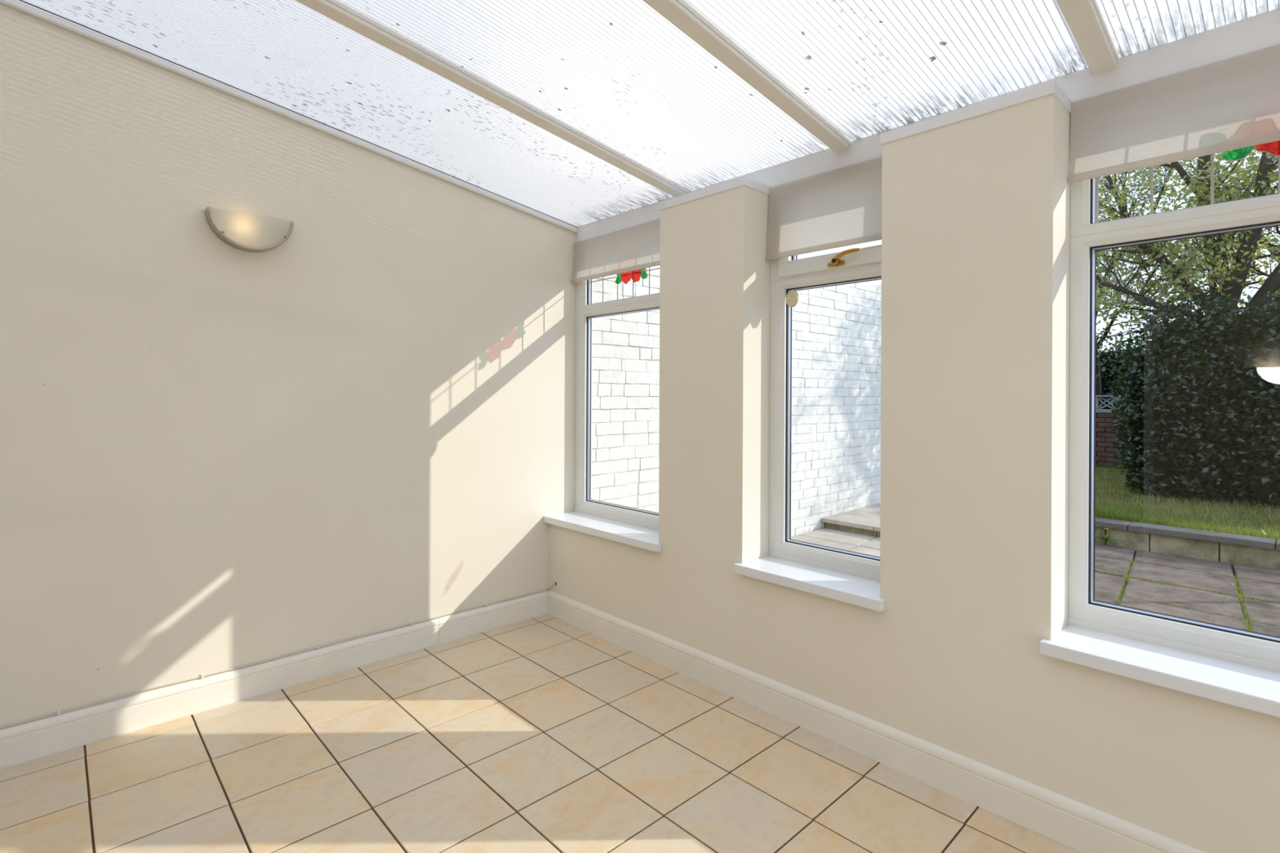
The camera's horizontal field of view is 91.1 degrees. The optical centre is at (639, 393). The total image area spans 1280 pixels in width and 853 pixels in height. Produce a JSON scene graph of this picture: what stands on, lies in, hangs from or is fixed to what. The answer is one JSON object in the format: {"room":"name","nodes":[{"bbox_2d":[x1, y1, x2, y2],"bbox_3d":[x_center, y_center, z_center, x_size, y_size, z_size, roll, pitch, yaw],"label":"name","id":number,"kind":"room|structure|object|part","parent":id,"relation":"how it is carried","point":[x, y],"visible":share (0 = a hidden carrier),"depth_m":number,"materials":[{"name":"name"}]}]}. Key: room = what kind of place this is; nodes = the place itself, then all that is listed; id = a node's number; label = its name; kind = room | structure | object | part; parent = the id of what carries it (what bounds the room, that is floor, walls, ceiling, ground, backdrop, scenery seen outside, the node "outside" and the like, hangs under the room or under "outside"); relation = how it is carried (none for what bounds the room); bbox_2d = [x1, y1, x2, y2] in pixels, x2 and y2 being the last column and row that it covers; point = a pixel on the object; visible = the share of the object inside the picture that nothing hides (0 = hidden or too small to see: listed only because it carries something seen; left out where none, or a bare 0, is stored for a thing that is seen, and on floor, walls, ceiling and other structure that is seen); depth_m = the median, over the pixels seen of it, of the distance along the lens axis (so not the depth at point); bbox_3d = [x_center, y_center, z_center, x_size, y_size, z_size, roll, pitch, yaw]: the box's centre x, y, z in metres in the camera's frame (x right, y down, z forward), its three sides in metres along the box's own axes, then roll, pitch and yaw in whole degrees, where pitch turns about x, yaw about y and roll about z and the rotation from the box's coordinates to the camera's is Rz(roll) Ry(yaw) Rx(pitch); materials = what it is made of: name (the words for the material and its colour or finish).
{"room":"sunroom","nodes":[
{"label":"sunroom","id":0,"kind":"room"},
{"bbox_2d":[0,3,881,727],"bbox_3d":[0.384,-0.045,4.930,9.424,3.028,0.252,0,0,-43],"label":"wall","id":1,"kind":"structure","parent":0,"point":[215,455],"depth_m":2.83,"materials":[{"name":"beige paint"}]},
{"bbox_2d":[204,206,293,252],"bbox_3d":[-1.699,-0.703,2.746,0.326,0.152,0.080,0,0,-43],"label":"wall lamp","id":2,"kind":"object","parent":1,"relation":"attached to","point":[242,231],"visible":1,"depth_m":2.71,"materials":[{"name":"white glass"}]},
{"bbox_2d":[0,590,548,768],"bbox_3d":[-1.762,1.271,2.735,3.298,0.135,0.022,0,0,-43],"label":"baseboard","id":3,"kind":"structure","parent":1,"relation":"attached to","point":[31,740],"depth_m":2.74,"materials":[{"name":"beige paint"}]},
{"bbox_2d":[0,582,556,728],"bbox_3d":[-1.729,1.171,2.720,3.286,0.066,0.089,0,0,-43],"label":"cable","id":4,"kind":"object","parent":1,"relation":"attached to","point":[59,712],"visible":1,"depth_m":2.76,"materials":[{"name":"white plastic"}]},
{"bbox_2d":[0,0,577,232],"bbox_3d":[-1.677,-1.292,2.804,3.500,0.520,0.022,0,0,-43],"label":"trim","id":5,"kind":"structure","parent":1,"relation":"attached to","point":[18,5],"depth_m":2.76,"materials":[{"name":"white plastic"}]},
{"bbox_2d":[575,8,1279,242],"bbox_3d":[1.542,-1.006,2.002,0.095,0.100,5.600,0,0,-43],"label":"trim","id":6,"kind":"structure","parent":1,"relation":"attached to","point":[1260,31],"depth_m":1.99,"materials":[{"name":"white plastic"}]},
{"bbox_2d":[0,613,1080,852],"bbox_3d":[0.147,1.407,0.703,3.300,0.121,5.600,0,0,-43],"label":"floor","id":7,"kind":"structure","parent":0,"point":[545,733],"depth_m":2.21,"materials":[{"name":"brown tile"}]},
{"bbox_2d":[22,0,1279,226],"bbox_3d":[0.313,-1.304,0.846,3.720,0.550,5.602,0,0,-43],"label":"ceiling","id":8,"kind":"structure","parent":0,"point":[575,113],"depth_m":2.31,"materials":[{"name":"clear plastic"}]},
{"bbox_3d":[-1.283,-1.297,2.545,3.720,0.521,0.939,0,0,-43],"label":"roof panel","id":9,"kind":"part","parent":8,"relation":"part of","materials":[{"name":"clear plastic"}]},
{"bbox_3d":[-0.646,-1.294,1.868,3.720,0.521,0.896,0,0,-43],"label":"roof panel","id":10,"kind":"part","parent":8,"relation":"part of","materials":[{"name":"clear plastic"}]},
{"bbox_3d":[-0.026,-1.291,1.207,3.720,0.521,0.893,0,0,-43],"label":"roof panel","id":11,"kind":"part","parent":8,"relation":"part of","materials":[{"name":"clear plastic"}]},
{"bbox_3d":[0.595,-1.288,0.546,3.720,0.521,0.895,0,0,-43],"label":"roof panel","id":12,"kind":"part","parent":8,"relation":"part of","materials":[{"name":"clear plastic"}]},
{"bbox_2d":[547,93,1279,852],"bbox_3d":[1.530,0.277,1.846,0.275,2.395,5.820,0,0,-43],"label":"wall","id":13,"kind":"structure","parent":0,"point":[975,211],"depth_m":2.15,"materials":[{"name":"beige paint"}]},
{"bbox_2d":[543,218,661,551],"bbox_3d":[-0.138,-0.088,3.595,0.306,1.755,0.984,0,0,-43],"label":"window","id":14,"kind":"structure","parent":13,"relation":"in","point":[637,527],"depth_m":3.84,"materials":[{"name":"white plastic"}]},
{"bbox_3d":[-0.166,0.769,3.572,0.240,0.040,0.984,0,0,-43],"label":"sill","id":15,"kind":"part","parent":14,"relation":"part of","materials":[{"name":"white plastic"}]},
{"bbox_2d":[570,218,660,283],"bbox_3d":[-0.096,-0.831,3.646,0.038,0.263,0.960,0,0,-43],"label":"roller blind","id":16,"kind":"object","parent":14,"relation":"attached to","point":[637,247],"visible":0.66,"depth_m":3.67,"materials":[{"name":"fabric"}]},
{"bbox_3d":[-0.061,0.119,3.683,0.070,1.281,0.962,0,0,-43],"label":"frame","id":17,"kind":"part","parent":14,"relation":"part of","materials":[{"name":"white plastic"}]},
{"bbox_3d":[-0.057,-0.743,3.683,0.070,0.444,0.962,0,0,-43],"label":"frame","id":18,"kind":"part","parent":14,"relation":"part of","materials":[{"name":"white plastic"}]},
{"bbox_2d":[658,176,771,210],"bbox_3d":[0.353,-0.946,3.049,0.206,0.039,0.535,0,0,-43],"label":"trim","id":19,"kind":"structure","parent":13,"relation":"on","point":[744,180],"depth_m":2.91,"materials":[{"name":"white plastic"}]},
{"bbox_2d":[733,155,884,611],"bbox_3d":[0.760,-0.084,2.638,0.306,1.755,0.679,0,0,-43],"label":"window","id":20,"kind":"structure","parent":13,"relation":"in","point":[851,577],"depth_m":2.78,"materials":[{"name":"white plastic"}]},
{"bbox_2d":[786,289,799,306],"bbox_3d":[0.691,-0.434,2.857,0.016,0.078,0.063,0,0,-43],"label":"disc","id":21,"kind":"object","parent":20,"relation":"attached to","point":[792,297],"visible":1,"depth_m":2.85,"materials":[{"name":"beige plastic"}]},
{"bbox_3d":[0.732,0.773,2.615,0.240,0.040,0.679,0,0,-43],"label":"sill","id":22,"kind":"part","parent":20,"relation":"part of","materials":[{"name":"white plastic"}]},
{"bbox_2d":[765,156,882,260],"bbox_3d":[0.809,-0.787,2.681,0.038,0.343,0.633,0,0,-43],"label":"roller blind","id":23,"kind":"object","parent":20,"relation":"attached to","point":[840,207],"visible":0.88,"depth_m":2.69,"materials":[{"name":"fabric"}]},
{"bbox_3d":[0.845,0.124,2.719,0.070,1.281,0.635,0,0,-43],"label":"frame","id":24,"kind":"part","parent":20,"relation":"part of","materials":[{"name":"white plastic"}]},
{"bbox_3d":[0.850,-0.739,2.719,0.070,0.444,0.635,0,0,-43],"label":"frame","id":25,"kind":"part","parent":20,"relation":"part of","materials":[{"name":"white plastic"}]},
{"bbox_3d":[0.852,-0.737,2.702,0.079,0.408,0.554,0,0,-43],"label":"sash","id":26,"kind":"part","parent":20,"relation":"part of","materials":[{"name":"white plastic"}]},
{"bbox_3d":[0.830,-0.551,2.661,0.008,0.020,0.074,0,0,-43],"label":"handle","id":27,"kind":"part","parent":20,"relation":"part of","materials":[{"name":"gold metal"}]},
{"bbox_3d":[0.849,-0.576,2.602,0.026,0.041,0.128,0,0,-37],"label":"handle lever","id":28,"kind":"part","parent":20,"relation":"part of","materials":[{"name":"gold metal"}]},
{"bbox_2d":[546,591,1205,852],"bbox_3d":[1.348,1.286,1.818,0.022,0.135,5.582,0,0,-43],"label":"baseboard","id":29,"kind":"structure","parent":13,"relation":"attached to","point":[1082,828],"depth_m":2.26,"materials":[{"name":"beige paint"}]},
{"bbox_2d":[880,80,1071,145],"bbox_3d":[1.154,-0.942,2.196,0.206,0.039,0.555,0,0,-43],"label":"trim","id":30,"kind":"structure","parent":13,"relation":"on","point":[1048,88],"depth_m":2.08,"materials":[{"name":"white plastic"}]},
{"bbox_2d":[1039,44,1279,717],"bbox_3d":[1.715,-0.079,1.622,0.306,1.755,1.107,0,0,-43],"label":"window","id":31,"kind":"structure","parent":13,"relation":"in","point":[1233,666],"depth_m":1.91,"materials":[{"name":"white plastic"}]},
{"bbox_3d":[1.687,0.778,1.599,0.240,0.040,1.107,0,0,-43],"label":"sill","id":32,"kind":"part","parent":31,"relation":"part of","materials":[{"name":"white plastic"}]},
{"bbox_3d":[1.800,0.128,1.703,0.070,1.281,1.063,0,0,-43],"label":"frame","id":33,"kind":"part","parent":31,"relation":"part of","materials":[{"name":"white plastic"}]},
{"bbox_2d":[1068,44,1279,183],"bbox_3d":[1.764,-0.818,1.665,0.038,0.271,1.061,0,0,-43],"label":"roller blind","id":34,"kind":"object","parent":31,"relation":"attached to","point":[1231,104],"visible":1,"depth_m":1.85,"materials":[{"name":"fabric"}]},
{"bbox_3d":[1.804,-0.734,1.703,0.070,0.444,1.063,0,0,-43],"label":"frame","id":35,"kind":"part","parent":31,"relation":"part of","materials":[{"name":"white plastic"}]},
{"label":"outside","id":36,"kind":"structure","parent":0,"visible":0},
{"bbox_2d":[1095,464,1279,542],"bbox_3d":[15.677,1.147,12.271,26.022,0.341,26.000,0,0,-43],"label":"lawn","id":37,"kind":"structure","parent":36,"point":[1113,500],"depth_m":5.97,"materials":[{"name":"green plant"}]},
{"bbox_2d":[1095,395,1134,466],"bbox_3d":[6.604,0.648,10.918,0.125,1.262,3.585,0,0,-43],"label":"wall","id":38,"kind":"structure","parent":37,"relation":"on","point":[1105,451],"depth_m":9.99,"materials":[{"name":"red brick"}]},
{"bbox_2d":[1096,332,1145,408],"bbox_3d":[8.749,0.051,11.314,1.741,2.372,2.575,0,0,-43],"label":"evergreen shrub","id":39,"kind":"object","parent":37,"relation":"on","point":[1108,376],"visible":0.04,"depth_m":11.15,"materials":[{"name":"green plant"}]},
{"bbox_2d":[1095,155,1238,413],"bbox_3d":[7.619,-2.395,10.361,3.218,7.063,2.900,0,0,31],"label":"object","id":40,"kind":"object","parent":37,"relation":"on","point":[1161,190],"visible":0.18,"depth_m":10.09,"materials":[{"name":"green plant"}]},
{"bbox_2d":[1094,517,1279,569],"bbox_3d":[5.973,1.241,3.499,0.209,0.246,6.413,0,0,-43],"label":"wall","id":41,"kind":"structure","parent":37,"relation":"on","point":[1232,548],"depth_m":5.04,"materials":[{"name":"stone"}]},
{"bbox_2d":[1096,148,1279,335],"bbox_3d":[6.850,-2.080,7.401,4.806,6.424,2.816,0,0,23],"label":"tree","id":42,"kind":"object","parent":37,"relation":"on","point":[1231,282],"visible":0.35,"depth_m":7.43,"materials":[{"name":"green plant"}]},
{"bbox_2d":[1106,289,1275,505],"bbox_3d":[6.260,0.034,7.067,1.290,2.384,1.658,0,0,-43],"label":"evergreen shrub","id":43,"kind":"object","parent":37,"relation":"on","point":[1182,419],"visible":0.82,"depth_m":6.82,"materials":[{"name":"green plant"}]},
{"bbox_2d":[1173,152,1279,275],"bbox_3d":[11.218,-2.703,9.996,5.612,7.721,3.707,0,0,39],"label":"broad tree","id":44,"kind":"object","parent":37,"relation":"on","point":[1218,153],"visible":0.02,"depth_m":10.74,"materials":[{"name":"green plant"}]},
{"bbox_2d":[1233,284,1279,510],"bbox_3d":[6.886,-0.040,6.200,1.725,2.534,1.681,0,0,-43],"label":"evergreen shrub","id":45,"kind":"object","parent":37,"relation":"on","point":[1267,413],"visible":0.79,"depth_m":6.30,"materials":[{"name":"green plant"}]},
{"bbox_2d":[1260,290,1279,326],"bbox_3d":[8.966,-0.346,8.055,1.659,3.188,1.989,0,0,-1],"label":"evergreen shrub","id":46,"kind":"object","parent":37,"relation":"on","point":[1274,298],"visible":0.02,"depth_m":8.40,"materials":[{"name":"green plant"}]},
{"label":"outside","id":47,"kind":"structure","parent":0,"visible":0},
{"bbox_2d":[791,528,1279,636],"bbox_3d":[3.876,1.433,2.572,4.144,0.265,8.020,0,0,-43],"label":"patio","id":48,"kind":"structure","parent":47,"point":[1264,583],"depth_m":4.34,"materials":[{"name":"stone"}]},
{"bbox_2d":[821,503,879,537],"bbox_3d":[2.742,1.260,5.915,1.234,0.116,1.582,0,0,-43],"label":"step","id":49,"kind":"structure","parent":48,"relation":"on","point":[866,520],"depth_m":5.99,"materials":[{"name":"stone"}]},
{"bbox_2d":[1094,528,1119,542],"bbox_3d":[4.005,1.221,5.401,0.176,0.120,0.129,0,0,11],"label":"dandelion","id":50,"kind":"object","parent":48,"relation":"on","point":[1104,538],"visible":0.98,"depth_m":5.39,"materials":[{"name":"green plant"}]},
{"bbox_2d":[1094,558,1279,631],"bbox_3d":[3.599,1.294,4.002,1.654,0.044,1.716,0,0,-43],"label":"weeds","id":51,"kind":"object","parent":48,"relation":"on","point":[1240,598],"visible":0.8,"depth_m":4.04,"materials":[{"name":"green plant"}]}
]}

